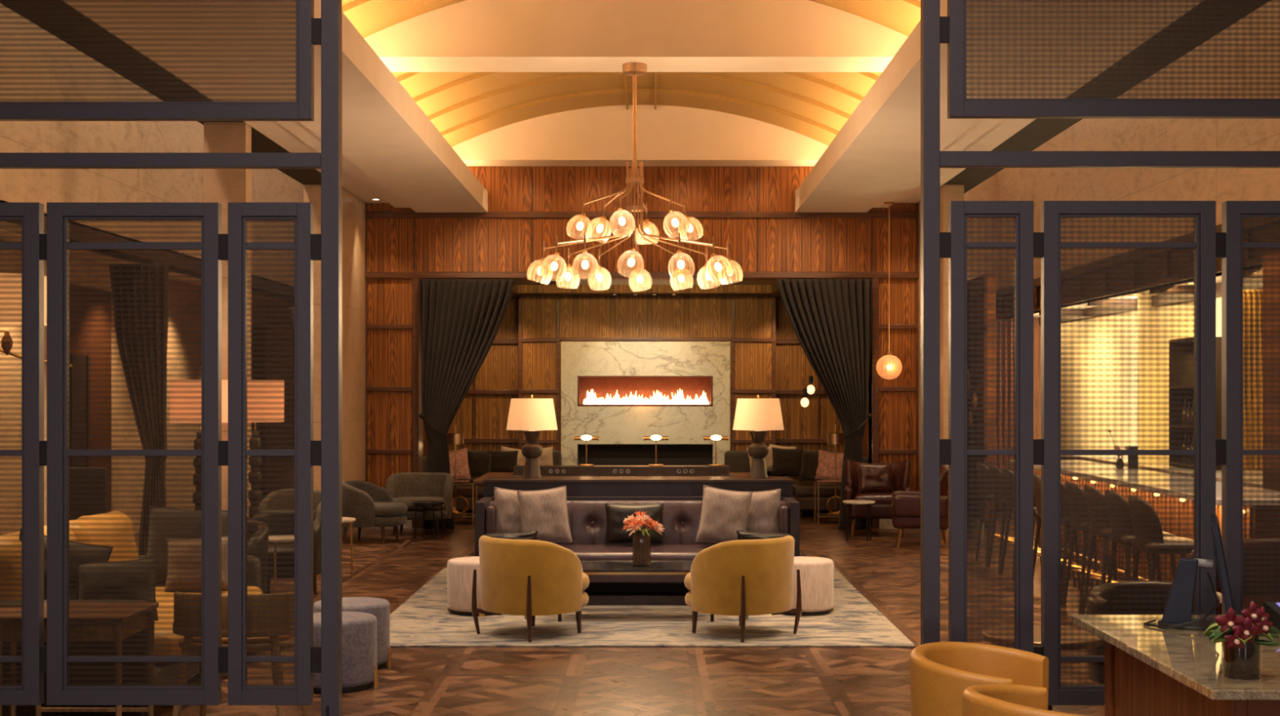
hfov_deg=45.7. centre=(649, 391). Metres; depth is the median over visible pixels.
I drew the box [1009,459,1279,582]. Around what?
bar counter
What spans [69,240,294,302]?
track
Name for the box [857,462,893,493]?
pillow
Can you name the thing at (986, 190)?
wall
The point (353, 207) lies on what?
wall
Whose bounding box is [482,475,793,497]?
console table
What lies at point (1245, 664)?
vase
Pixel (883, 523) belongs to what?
baseboard
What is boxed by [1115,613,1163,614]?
seat cushion
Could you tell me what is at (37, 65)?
wall
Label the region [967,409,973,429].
disc
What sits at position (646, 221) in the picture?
socket
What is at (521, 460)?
pillow
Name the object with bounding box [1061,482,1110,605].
bar stool
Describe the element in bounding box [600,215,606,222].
socket
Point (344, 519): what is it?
side table
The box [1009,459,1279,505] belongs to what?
countertop
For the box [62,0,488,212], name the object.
ceiling
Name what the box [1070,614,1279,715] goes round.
reception desk
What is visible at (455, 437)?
floor lamp
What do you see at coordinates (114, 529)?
cushion
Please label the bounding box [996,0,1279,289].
wall
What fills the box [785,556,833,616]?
ottoman
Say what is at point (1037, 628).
cocktail table
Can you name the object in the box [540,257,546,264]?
socket
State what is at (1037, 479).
bar stool
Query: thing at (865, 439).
wall
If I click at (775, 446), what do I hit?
pillow
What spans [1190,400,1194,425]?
bottle
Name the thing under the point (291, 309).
curtain
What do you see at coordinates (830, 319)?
curtain
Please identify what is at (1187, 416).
bottle
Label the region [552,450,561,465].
cushion
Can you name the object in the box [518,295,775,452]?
wall
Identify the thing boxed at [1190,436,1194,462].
bottle
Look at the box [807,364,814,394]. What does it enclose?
pendant
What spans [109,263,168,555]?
curtain
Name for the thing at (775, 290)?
ceiling
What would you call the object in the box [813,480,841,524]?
side table
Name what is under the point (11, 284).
drum pendant
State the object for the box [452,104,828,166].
ceiling beam
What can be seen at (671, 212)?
socket
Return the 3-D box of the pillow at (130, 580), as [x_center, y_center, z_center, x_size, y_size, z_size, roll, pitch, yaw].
[-2.877,1.077,8.202,0.446,0.358,0.203,0,0,-9]
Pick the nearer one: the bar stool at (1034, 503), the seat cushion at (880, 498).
the bar stool at (1034, 503)
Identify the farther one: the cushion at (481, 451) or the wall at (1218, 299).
the cushion at (481, 451)
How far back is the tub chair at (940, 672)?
5.81 m
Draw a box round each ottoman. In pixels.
[293,611,377,693]
[313,596,391,669]
[447,556,491,616]
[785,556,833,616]
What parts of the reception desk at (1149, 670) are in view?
panel, panel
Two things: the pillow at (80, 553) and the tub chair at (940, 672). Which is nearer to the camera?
the tub chair at (940, 672)
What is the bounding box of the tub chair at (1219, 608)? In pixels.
[1085,580,1222,684]
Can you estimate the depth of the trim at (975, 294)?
18.00 m
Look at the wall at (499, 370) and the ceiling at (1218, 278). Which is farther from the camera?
the wall at (499, 370)
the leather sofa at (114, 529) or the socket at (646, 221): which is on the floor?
the leather sofa at (114, 529)
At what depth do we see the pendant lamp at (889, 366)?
18.38 m
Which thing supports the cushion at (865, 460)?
on the banquette at (738, 461)
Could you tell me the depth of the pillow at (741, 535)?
12.14 m
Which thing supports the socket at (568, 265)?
attached to the chandelier at (634, 179)
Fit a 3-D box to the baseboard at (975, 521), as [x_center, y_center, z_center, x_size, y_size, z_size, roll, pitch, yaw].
[3.950,1.620,20.000,0.100,0.160,4.000,0,0,0]
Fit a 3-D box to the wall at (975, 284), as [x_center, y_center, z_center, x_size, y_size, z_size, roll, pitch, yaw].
[4.050,0.150,20.000,0.100,3.100,4.000,0,0,0]
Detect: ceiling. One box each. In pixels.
[0,229,293,302]
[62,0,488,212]
[510,280,781,298]
[795,0,1204,212]
[1033,266,1262,317]
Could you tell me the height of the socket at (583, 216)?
0.064 m
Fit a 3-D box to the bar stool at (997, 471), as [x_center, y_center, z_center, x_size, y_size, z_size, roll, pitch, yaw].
[3.476,1.199,14.500,0.472,1.006,0.474,0,0,0]
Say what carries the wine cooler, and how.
on the bar counter at (1218, 484)
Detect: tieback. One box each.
[418,413,448,437]
[843,413,872,438]
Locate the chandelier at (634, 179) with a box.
[526,62,742,291]
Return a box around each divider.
[0,0,342,715]
[920,0,1279,705]
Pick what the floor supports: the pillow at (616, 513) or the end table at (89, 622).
the end table at (89, 622)
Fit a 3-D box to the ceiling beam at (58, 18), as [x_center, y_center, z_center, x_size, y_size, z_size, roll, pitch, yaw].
[-3.750,-3.135,10.500,0.420,1.530,17.000,0,0,0]
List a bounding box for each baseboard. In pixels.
[364,520,412,528]
[879,518,894,528]
[967,514,987,535]
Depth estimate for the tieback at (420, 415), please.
18.59 m
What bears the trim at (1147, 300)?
attached to the wall at (1218, 299)
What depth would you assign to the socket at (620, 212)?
12.66 m
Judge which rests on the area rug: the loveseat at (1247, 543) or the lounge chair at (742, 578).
the lounge chair at (742, 578)
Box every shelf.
[453,513,475,515]
[816,513,839,515]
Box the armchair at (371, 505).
[342,480,407,543]
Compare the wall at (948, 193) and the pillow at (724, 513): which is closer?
the pillow at (724, 513)
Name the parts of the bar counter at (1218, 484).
foot rail, kick plate, panel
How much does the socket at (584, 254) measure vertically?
0.065 m
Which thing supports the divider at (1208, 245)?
on the floor
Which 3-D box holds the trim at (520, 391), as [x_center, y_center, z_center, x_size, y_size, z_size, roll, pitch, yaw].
[-0.100,0.100,23.188,6.400,3.200,0.445,0,0,0]
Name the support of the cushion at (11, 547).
on the leather sofa at (114, 529)
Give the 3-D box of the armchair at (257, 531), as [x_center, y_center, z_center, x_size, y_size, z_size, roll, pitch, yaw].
[-3.205,1.331,11.084,0.796,0.741,0.754,0,0,15]
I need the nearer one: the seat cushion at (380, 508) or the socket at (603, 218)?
the socket at (603, 218)
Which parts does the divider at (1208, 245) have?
post, panel frame, pane, rail, panel frame, pane, panel frame, pane, panel frame, pane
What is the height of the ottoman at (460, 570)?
0.411 m
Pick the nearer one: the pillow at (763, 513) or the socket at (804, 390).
the pillow at (763, 513)
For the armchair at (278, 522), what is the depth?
12.56 m
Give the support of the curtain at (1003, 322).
hanging from the ceiling at (1218, 278)
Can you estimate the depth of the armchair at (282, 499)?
14.97 m
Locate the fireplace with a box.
[560,341,729,465]
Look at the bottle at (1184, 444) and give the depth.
15.58 m
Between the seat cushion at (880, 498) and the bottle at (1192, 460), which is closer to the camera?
the bottle at (1192, 460)
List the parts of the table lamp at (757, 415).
lamp shade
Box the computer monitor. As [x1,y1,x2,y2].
[1142,514,1235,630]
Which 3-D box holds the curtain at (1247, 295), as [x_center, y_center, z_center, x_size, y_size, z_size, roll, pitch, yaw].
[5.541,-0.111,13.998,0.276,1.663,0.157,0,0,0]
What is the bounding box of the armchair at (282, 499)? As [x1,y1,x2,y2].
[259,488,320,511]
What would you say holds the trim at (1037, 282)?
attached to the wall at (1037, 185)
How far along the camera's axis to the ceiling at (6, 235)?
16.92 m
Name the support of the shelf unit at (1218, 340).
on the countertop at (1218, 473)
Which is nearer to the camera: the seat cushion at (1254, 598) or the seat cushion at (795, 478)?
the seat cushion at (1254, 598)
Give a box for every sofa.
[0,511,263,715]
[467,496,806,604]
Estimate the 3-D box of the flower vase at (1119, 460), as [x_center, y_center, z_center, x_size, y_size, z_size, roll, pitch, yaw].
[4.297,0.523,13.902,0.189,0.354,0.101,0,0,-22]
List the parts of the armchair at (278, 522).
leg, seat, leg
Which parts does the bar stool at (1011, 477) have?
leg, backrest, seat, leg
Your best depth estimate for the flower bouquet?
11.37 m
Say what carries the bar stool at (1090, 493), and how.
on the floor
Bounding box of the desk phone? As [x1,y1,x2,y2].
[1263,600,1279,630]
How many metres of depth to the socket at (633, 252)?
12.22 m
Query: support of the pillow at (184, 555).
on the leather sofa at (114, 529)
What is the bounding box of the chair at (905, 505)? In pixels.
[890,465,948,548]
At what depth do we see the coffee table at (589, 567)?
11.19 m
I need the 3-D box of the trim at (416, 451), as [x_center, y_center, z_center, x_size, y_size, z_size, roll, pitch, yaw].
[-0.095,-0.550,19.135,6.930,4.500,0.370,0,0,0]
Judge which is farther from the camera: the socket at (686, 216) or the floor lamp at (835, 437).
the floor lamp at (835, 437)
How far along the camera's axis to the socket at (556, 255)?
12.56 m
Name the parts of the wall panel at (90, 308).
panel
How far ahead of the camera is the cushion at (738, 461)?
22.70 m
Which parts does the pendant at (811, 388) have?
bulb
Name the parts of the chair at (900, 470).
armrest, leg, seat, backrest, armrest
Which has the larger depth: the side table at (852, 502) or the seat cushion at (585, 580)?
the side table at (852, 502)
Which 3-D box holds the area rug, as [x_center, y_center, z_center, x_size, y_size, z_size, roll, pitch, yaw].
[-0.100,1.692,12.360,3.740,0.013,4.480,0,0,0]
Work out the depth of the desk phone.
6.04 m
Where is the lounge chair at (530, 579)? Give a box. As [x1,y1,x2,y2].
[471,535,589,642]
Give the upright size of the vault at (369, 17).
0.931 m
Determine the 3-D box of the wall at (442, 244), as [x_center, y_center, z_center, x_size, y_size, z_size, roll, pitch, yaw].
[-0.095,-0.950,19.150,6.910,5.300,0.300,0,0,0]
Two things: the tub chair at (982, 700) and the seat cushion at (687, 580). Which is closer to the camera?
the tub chair at (982, 700)
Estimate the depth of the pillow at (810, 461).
20.89 m
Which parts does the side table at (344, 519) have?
leg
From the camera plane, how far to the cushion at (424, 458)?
20.61 m
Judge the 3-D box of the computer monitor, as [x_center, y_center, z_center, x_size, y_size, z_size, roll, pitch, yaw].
[2.166,0.723,6.111,0.345,0.434,0.520,0,0,20]
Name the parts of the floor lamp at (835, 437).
lamp shade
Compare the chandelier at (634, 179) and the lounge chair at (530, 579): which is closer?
the lounge chair at (530, 579)
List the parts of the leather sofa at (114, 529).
armrest, leg, armrest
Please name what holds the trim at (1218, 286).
attached to the wall at (1218, 299)
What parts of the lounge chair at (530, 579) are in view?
leg, leg, leg, leg, seat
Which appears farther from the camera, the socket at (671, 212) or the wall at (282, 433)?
the wall at (282, 433)
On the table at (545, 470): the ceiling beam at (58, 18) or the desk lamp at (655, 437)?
the desk lamp at (655, 437)
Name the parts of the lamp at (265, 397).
lamp shade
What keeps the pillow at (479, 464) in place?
on the banquette at (465, 491)
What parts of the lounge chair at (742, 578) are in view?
seat, leg, leg, leg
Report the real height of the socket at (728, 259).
0.065 m
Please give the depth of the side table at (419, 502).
17.54 m
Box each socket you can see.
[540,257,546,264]
[553,252,559,260]
[565,263,570,270]
[579,212,586,220]
[582,250,587,257]
[597,264,601,271]
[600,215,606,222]
[617,207,623,215]
[630,248,635,256]
[635,266,640,272]
[644,218,648,226]
[668,209,675,217]
[676,249,682,257]
[683,214,688,222]
[704,262,709,270]
[711,253,717,261]
[724,257,730,265]
[802,388,807,395]
[808,375,813,383]
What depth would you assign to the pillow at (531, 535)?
12.14 m
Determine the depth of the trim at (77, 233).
15.71 m
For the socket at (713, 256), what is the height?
0.066 m
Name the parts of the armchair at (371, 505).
leg, leg, leg, seat, leg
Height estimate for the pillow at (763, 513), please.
0.459 m
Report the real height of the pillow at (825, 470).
0.450 m
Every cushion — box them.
[0,525,77,599]
[69,511,138,561]
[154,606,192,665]
[155,585,263,606]
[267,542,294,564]
[373,502,407,516]
[392,496,445,510]
[422,454,426,472]
[453,483,483,497]
[456,475,479,479]
[468,450,501,453]
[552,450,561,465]
[582,572,589,591]
[684,572,691,591]
[724,450,778,475]
[780,450,835,475]
[787,475,824,481]
[792,480,841,497]
[853,492,893,504]
[862,456,868,462]
[890,500,893,511]
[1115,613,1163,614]
[1243,595,1279,609]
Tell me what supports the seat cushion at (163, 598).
on the leather sofa at (114, 529)
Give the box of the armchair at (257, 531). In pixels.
[247,520,268,593]
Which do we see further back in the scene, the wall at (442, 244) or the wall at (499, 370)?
the wall at (499, 370)
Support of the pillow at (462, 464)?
on the banquette at (465, 491)
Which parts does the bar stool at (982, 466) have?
leg, backrest, seat, leg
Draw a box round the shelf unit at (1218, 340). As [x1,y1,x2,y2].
[1168,337,1222,470]
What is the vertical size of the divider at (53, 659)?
4.060 m
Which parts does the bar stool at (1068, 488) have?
leg, backrest, seat, leg, leg, leg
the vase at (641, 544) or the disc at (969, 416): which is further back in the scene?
the disc at (969, 416)
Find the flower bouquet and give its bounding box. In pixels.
[622,511,665,537]
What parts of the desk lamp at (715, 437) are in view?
stem, lamp shade, bulb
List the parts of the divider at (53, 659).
panel frame, panel frame, panel frame, rail, panel frame, post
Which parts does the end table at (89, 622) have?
leg, leg, handle, drawer, leg, leg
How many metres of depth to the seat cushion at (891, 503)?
16.71 m
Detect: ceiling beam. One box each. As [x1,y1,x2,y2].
[364,0,907,71]
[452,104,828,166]
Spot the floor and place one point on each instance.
(419, 681)
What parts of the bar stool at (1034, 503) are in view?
leg, seat, leg, leg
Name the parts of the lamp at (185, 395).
lamp shade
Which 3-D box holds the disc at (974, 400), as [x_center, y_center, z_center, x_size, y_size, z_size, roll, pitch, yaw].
[3.928,0.120,18.420,0.045,0.220,0.220,0,0,0]
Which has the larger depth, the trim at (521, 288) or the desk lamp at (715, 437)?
the trim at (521, 288)
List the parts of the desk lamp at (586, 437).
bulb, stem, lamp shade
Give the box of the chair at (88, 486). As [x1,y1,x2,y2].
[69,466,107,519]
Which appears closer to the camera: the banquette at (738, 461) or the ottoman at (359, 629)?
the ottoman at (359, 629)
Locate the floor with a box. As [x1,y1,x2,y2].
[1,498,1104,715]
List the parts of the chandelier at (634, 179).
glass globe, bulb, glass globe, bulb, glass globe, bulb, glass globe, bulb, bulb, arm, glass globe, arm, glass globe, arm, glass globe, bulb, bulb, arm, arm, arm, arm, bulb, glass globe, arm, glass globe, bulb, arm, rod, arm, bulb, glass globe, arm, bulb, glass globe, arm, arm, arm, arm, arm, bulb, glass globe, arm, bulb, bulb, glass globe, glass globe, arm, bulb, glass globe, bulb, glass globe, bulb, glass globe, bulb, glass globe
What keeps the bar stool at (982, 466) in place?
on the floor
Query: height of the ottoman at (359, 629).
0.411 m
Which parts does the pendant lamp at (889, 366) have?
glass globe, rod, bulb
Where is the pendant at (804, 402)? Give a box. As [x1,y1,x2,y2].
[800,388,808,407]
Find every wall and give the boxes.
[0,3,303,288]
[0,239,271,535]
[203,122,251,516]
[271,302,294,492]
[303,185,364,538]
[367,166,915,527]
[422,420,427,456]
[447,298,844,475]
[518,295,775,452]
[862,396,868,457]
[919,185,964,540]
[964,173,996,289]
[967,273,995,533]
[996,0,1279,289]
[998,317,1040,509]
[1061,288,1262,474]
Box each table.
[0,602,158,715]
[0,607,19,715]
[268,534,294,593]
[318,516,355,577]
[412,500,444,539]
[453,480,477,524]
[472,465,749,483]
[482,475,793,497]
[558,560,714,622]
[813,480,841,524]
[842,499,875,541]
[982,624,1103,711]
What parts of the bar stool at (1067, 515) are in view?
leg, backrest, seat, leg, leg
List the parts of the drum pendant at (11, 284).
lamp shade, arm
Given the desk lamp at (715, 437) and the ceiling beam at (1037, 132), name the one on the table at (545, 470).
the desk lamp at (715, 437)
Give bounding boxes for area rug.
[390,567,915,647]
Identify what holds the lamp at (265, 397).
on the console
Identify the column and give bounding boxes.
[1262,252,1279,490]
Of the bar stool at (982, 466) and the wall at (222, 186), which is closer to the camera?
the wall at (222, 186)
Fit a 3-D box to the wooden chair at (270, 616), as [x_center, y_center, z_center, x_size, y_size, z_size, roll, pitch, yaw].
[-2.070,1.349,7.705,0.668,0.708,0.542,0,0,0]
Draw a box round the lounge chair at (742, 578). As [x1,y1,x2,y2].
[684,535,801,642]
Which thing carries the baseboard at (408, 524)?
attached to the wall at (442, 244)
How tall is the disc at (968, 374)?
0.540 m
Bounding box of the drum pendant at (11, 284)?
[0,272,72,367]
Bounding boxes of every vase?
[632,530,650,566]
[1108,430,1128,468]
[1222,637,1261,679]
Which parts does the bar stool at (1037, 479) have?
leg, backrest, seat, leg, leg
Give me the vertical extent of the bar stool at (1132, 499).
1.006 m
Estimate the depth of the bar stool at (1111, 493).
10.66 m
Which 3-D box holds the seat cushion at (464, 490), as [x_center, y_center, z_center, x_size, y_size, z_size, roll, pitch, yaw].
[-2.590,1.340,20.930,0.860,0.200,0.860,0,0,0]
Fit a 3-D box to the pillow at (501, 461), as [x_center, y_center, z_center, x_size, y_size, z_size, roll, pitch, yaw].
[-2.150,1.028,22.241,0.448,0.340,0.205,0,0,1]
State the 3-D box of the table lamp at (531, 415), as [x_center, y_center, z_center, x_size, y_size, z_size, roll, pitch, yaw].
[-1.037,0.391,13.400,0.452,0.735,0.452,0,0,0]
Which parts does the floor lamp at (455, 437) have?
lamp shade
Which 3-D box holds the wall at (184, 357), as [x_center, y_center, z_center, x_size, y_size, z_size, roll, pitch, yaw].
[-6.300,0.100,13.500,0.200,3.200,23.000,0,0,0]
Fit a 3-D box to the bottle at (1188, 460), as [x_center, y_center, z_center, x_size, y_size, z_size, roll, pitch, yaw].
[5.500,0.590,15.480,0.076,0.255,0.076,0,0,0]
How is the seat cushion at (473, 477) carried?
on the banquette at (465, 491)
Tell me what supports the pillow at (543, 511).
on the sofa at (587, 516)
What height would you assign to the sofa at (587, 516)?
0.790 m
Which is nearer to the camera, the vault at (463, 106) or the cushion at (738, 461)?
the vault at (463, 106)
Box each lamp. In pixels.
[169,379,227,510]
[247,379,284,518]
[447,424,463,520]
[506,394,557,478]
[573,435,599,466]
[643,435,668,466]
[703,435,728,466]
[733,394,783,478]
[826,424,844,520]
[875,201,902,379]
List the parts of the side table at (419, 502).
leg, leg, leg, leg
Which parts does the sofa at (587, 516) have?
seat, seat rail, frame, backrest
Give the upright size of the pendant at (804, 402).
1.648 m
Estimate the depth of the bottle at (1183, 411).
15.58 m
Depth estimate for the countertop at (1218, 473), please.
15.47 m
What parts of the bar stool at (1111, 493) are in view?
leg, backrest, leg, seat, leg, leg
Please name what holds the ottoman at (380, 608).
on the floor
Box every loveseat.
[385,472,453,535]
[1189,537,1279,609]
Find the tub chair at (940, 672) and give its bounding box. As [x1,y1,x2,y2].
[909,641,1048,715]
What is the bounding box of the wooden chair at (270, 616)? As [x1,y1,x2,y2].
[172,591,308,715]
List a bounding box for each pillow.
[18,528,113,599]
[77,556,158,620]
[164,536,227,591]
[448,448,471,479]
[467,450,492,476]
[484,530,537,540]
[487,450,518,472]
[493,487,521,533]
[501,445,525,465]
[516,485,572,542]
[537,446,553,465]
[604,502,663,544]
[695,484,752,542]
[736,530,789,540]
[746,445,773,471]
[746,488,780,533]
[768,444,796,448]
[771,447,804,475]
[799,450,823,481]
[814,449,844,479]
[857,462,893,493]
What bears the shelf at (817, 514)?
attached to the side table at (818, 515)
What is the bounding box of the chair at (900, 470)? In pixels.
[844,459,911,537]
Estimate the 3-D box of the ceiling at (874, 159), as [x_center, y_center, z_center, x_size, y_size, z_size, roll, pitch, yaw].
[2.580,-3.020,10.495,1.520,1.560,16.990,0,0,0]
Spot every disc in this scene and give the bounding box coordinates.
[967,366,969,404]
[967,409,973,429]
[970,392,977,410]
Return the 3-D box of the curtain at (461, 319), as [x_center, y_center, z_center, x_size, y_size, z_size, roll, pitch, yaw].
[-2.240,0.147,18.719,1.180,3.078,0.188,0,0,0]
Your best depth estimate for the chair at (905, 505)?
16.50 m
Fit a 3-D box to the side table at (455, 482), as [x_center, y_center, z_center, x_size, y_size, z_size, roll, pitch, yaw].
[-2.525,1.429,19.750,0.528,0.542,0.418,0,0,0]
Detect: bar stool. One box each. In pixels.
[975,462,1014,566]
[987,464,1040,573]
[1000,467,1040,580]
[1013,494,1076,587]
[1033,474,1093,589]
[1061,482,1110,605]
[1062,480,1132,614]
[1081,485,1151,614]
[1104,489,1177,583]
[1127,494,1194,581]
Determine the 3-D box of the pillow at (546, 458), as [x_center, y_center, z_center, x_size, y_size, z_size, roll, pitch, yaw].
[-1.624,1.009,22.540,0.440,0.401,0.194,0,0,5]
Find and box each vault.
[342,0,920,38]
[391,71,882,146]
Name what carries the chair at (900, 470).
on the floor
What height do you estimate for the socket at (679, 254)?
0.065 m
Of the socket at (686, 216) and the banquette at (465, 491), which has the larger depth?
the banquette at (465, 491)
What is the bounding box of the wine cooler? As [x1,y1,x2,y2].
[1128,445,1137,468]
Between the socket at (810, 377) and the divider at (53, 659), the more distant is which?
the socket at (810, 377)
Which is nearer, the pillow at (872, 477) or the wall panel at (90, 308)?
the wall panel at (90, 308)
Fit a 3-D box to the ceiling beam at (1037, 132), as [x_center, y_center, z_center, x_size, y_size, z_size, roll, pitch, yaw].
[3.550,-3.135,10.500,0.420,1.530,17.000,0,0,0]
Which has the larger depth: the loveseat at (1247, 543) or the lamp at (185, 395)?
the lamp at (185, 395)
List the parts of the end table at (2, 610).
leg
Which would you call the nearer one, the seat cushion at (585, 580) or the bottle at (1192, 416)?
the seat cushion at (585, 580)
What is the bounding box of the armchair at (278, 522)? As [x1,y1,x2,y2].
[249,510,320,594]
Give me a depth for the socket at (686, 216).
13.18 m
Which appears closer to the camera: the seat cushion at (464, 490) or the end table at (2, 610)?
the end table at (2, 610)
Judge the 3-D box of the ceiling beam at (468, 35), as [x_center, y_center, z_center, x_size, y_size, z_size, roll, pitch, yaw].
[-0.100,-3.165,13.095,5.240,0.690,0.610,0,0,0]
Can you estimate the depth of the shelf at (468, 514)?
19.66 m
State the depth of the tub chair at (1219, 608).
8.79 m
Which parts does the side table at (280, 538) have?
leg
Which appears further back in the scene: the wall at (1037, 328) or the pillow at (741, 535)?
the wall at (1037, 328)
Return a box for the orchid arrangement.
[1203,600,1279,648]
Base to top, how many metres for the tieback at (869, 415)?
0.308 m
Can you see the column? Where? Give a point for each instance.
(1276, 256)
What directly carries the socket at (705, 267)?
attached to the chandelier at (634, 179)
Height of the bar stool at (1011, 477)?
1.006 m
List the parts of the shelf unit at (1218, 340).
shelf, shelf, shelf, shelf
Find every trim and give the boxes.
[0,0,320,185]
[0,201,294,302]
[364,168,919,528]
[463,299,844,451]
[517,284,771,293]
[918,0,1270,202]
[967,273,987,534]
[995,217,1279,319]
[1039,267,1262,325]
[1137,295,1156,460]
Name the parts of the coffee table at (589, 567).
leg, leg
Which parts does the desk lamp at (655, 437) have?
stem, lamp shade, bulb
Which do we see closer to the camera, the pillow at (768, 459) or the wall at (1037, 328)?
the wall at (1037, 328)
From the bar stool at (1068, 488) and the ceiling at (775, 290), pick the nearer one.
the bar stool at (1068, 488)
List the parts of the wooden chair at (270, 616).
leg, leg, arm rail, backrest, seat, leg, leg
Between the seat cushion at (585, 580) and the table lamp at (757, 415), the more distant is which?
the table lamp at (757, 415)
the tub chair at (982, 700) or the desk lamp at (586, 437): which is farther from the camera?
the desk lamp at (586, 437)
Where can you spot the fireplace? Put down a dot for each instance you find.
(620, 393)
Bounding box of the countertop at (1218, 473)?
[1039,455,1262,488]
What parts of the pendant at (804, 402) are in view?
bulb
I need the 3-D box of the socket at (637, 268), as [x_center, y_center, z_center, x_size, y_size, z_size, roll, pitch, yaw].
[-0.106,-1.123,13.944,0.049,0.064,0.049,0,0,0]
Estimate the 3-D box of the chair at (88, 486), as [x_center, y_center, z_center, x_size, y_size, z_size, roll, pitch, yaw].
[-4.420,1.145,11.703,0.360,1.110,0.465,0,0,0]
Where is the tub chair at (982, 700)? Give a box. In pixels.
[962,684,1087,715]
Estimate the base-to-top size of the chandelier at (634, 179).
1.901 m
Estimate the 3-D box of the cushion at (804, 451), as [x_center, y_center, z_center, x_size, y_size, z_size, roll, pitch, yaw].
[2.390,1.100,22.800,0.860,0.440,0.200,0,0,0]
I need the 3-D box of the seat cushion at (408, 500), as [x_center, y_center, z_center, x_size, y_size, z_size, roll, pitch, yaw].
[-2.762,1.327,18.170,0.693,0.137,0.640,0,0,2]
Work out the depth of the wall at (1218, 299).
18.79 m
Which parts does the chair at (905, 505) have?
leg, leg, armrest, seat, armrest, leg, backrest, leg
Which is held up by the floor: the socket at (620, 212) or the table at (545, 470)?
the table at (545, 470)
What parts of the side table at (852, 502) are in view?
leg, leg, leg, leg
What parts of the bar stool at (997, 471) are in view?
leg, backrest, seat, leg, leg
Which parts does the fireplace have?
panel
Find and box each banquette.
[422,450,561,510]
[724,450,868,517]
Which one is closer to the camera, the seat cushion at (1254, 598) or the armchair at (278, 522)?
the seat cushion at (1254, 598)
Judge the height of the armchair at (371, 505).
0.681 m
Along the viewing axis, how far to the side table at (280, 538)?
11.91 m
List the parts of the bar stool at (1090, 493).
leg, backrest, seat, leg, leg, leg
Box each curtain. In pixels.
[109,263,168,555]
[288,306,294,374]
[419,278,515,528]
[776,278,872,528]
[995,314,1014,506]
[1243,288,1262,470]
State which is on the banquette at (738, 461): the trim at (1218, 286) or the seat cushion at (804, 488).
the seat cushion at (804, 488)
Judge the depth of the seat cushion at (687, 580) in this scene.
10.60 m
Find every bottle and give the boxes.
[1181,399,1188,425]
[1181,433,1188,462]
[1185,401,1191,425]
[1185,437,1191,462]
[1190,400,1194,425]
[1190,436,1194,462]
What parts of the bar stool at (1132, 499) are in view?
leg, backrest, leg, seat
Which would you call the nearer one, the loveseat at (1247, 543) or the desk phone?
the desk phone
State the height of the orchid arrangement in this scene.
0.153 m
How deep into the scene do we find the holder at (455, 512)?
19.72 m

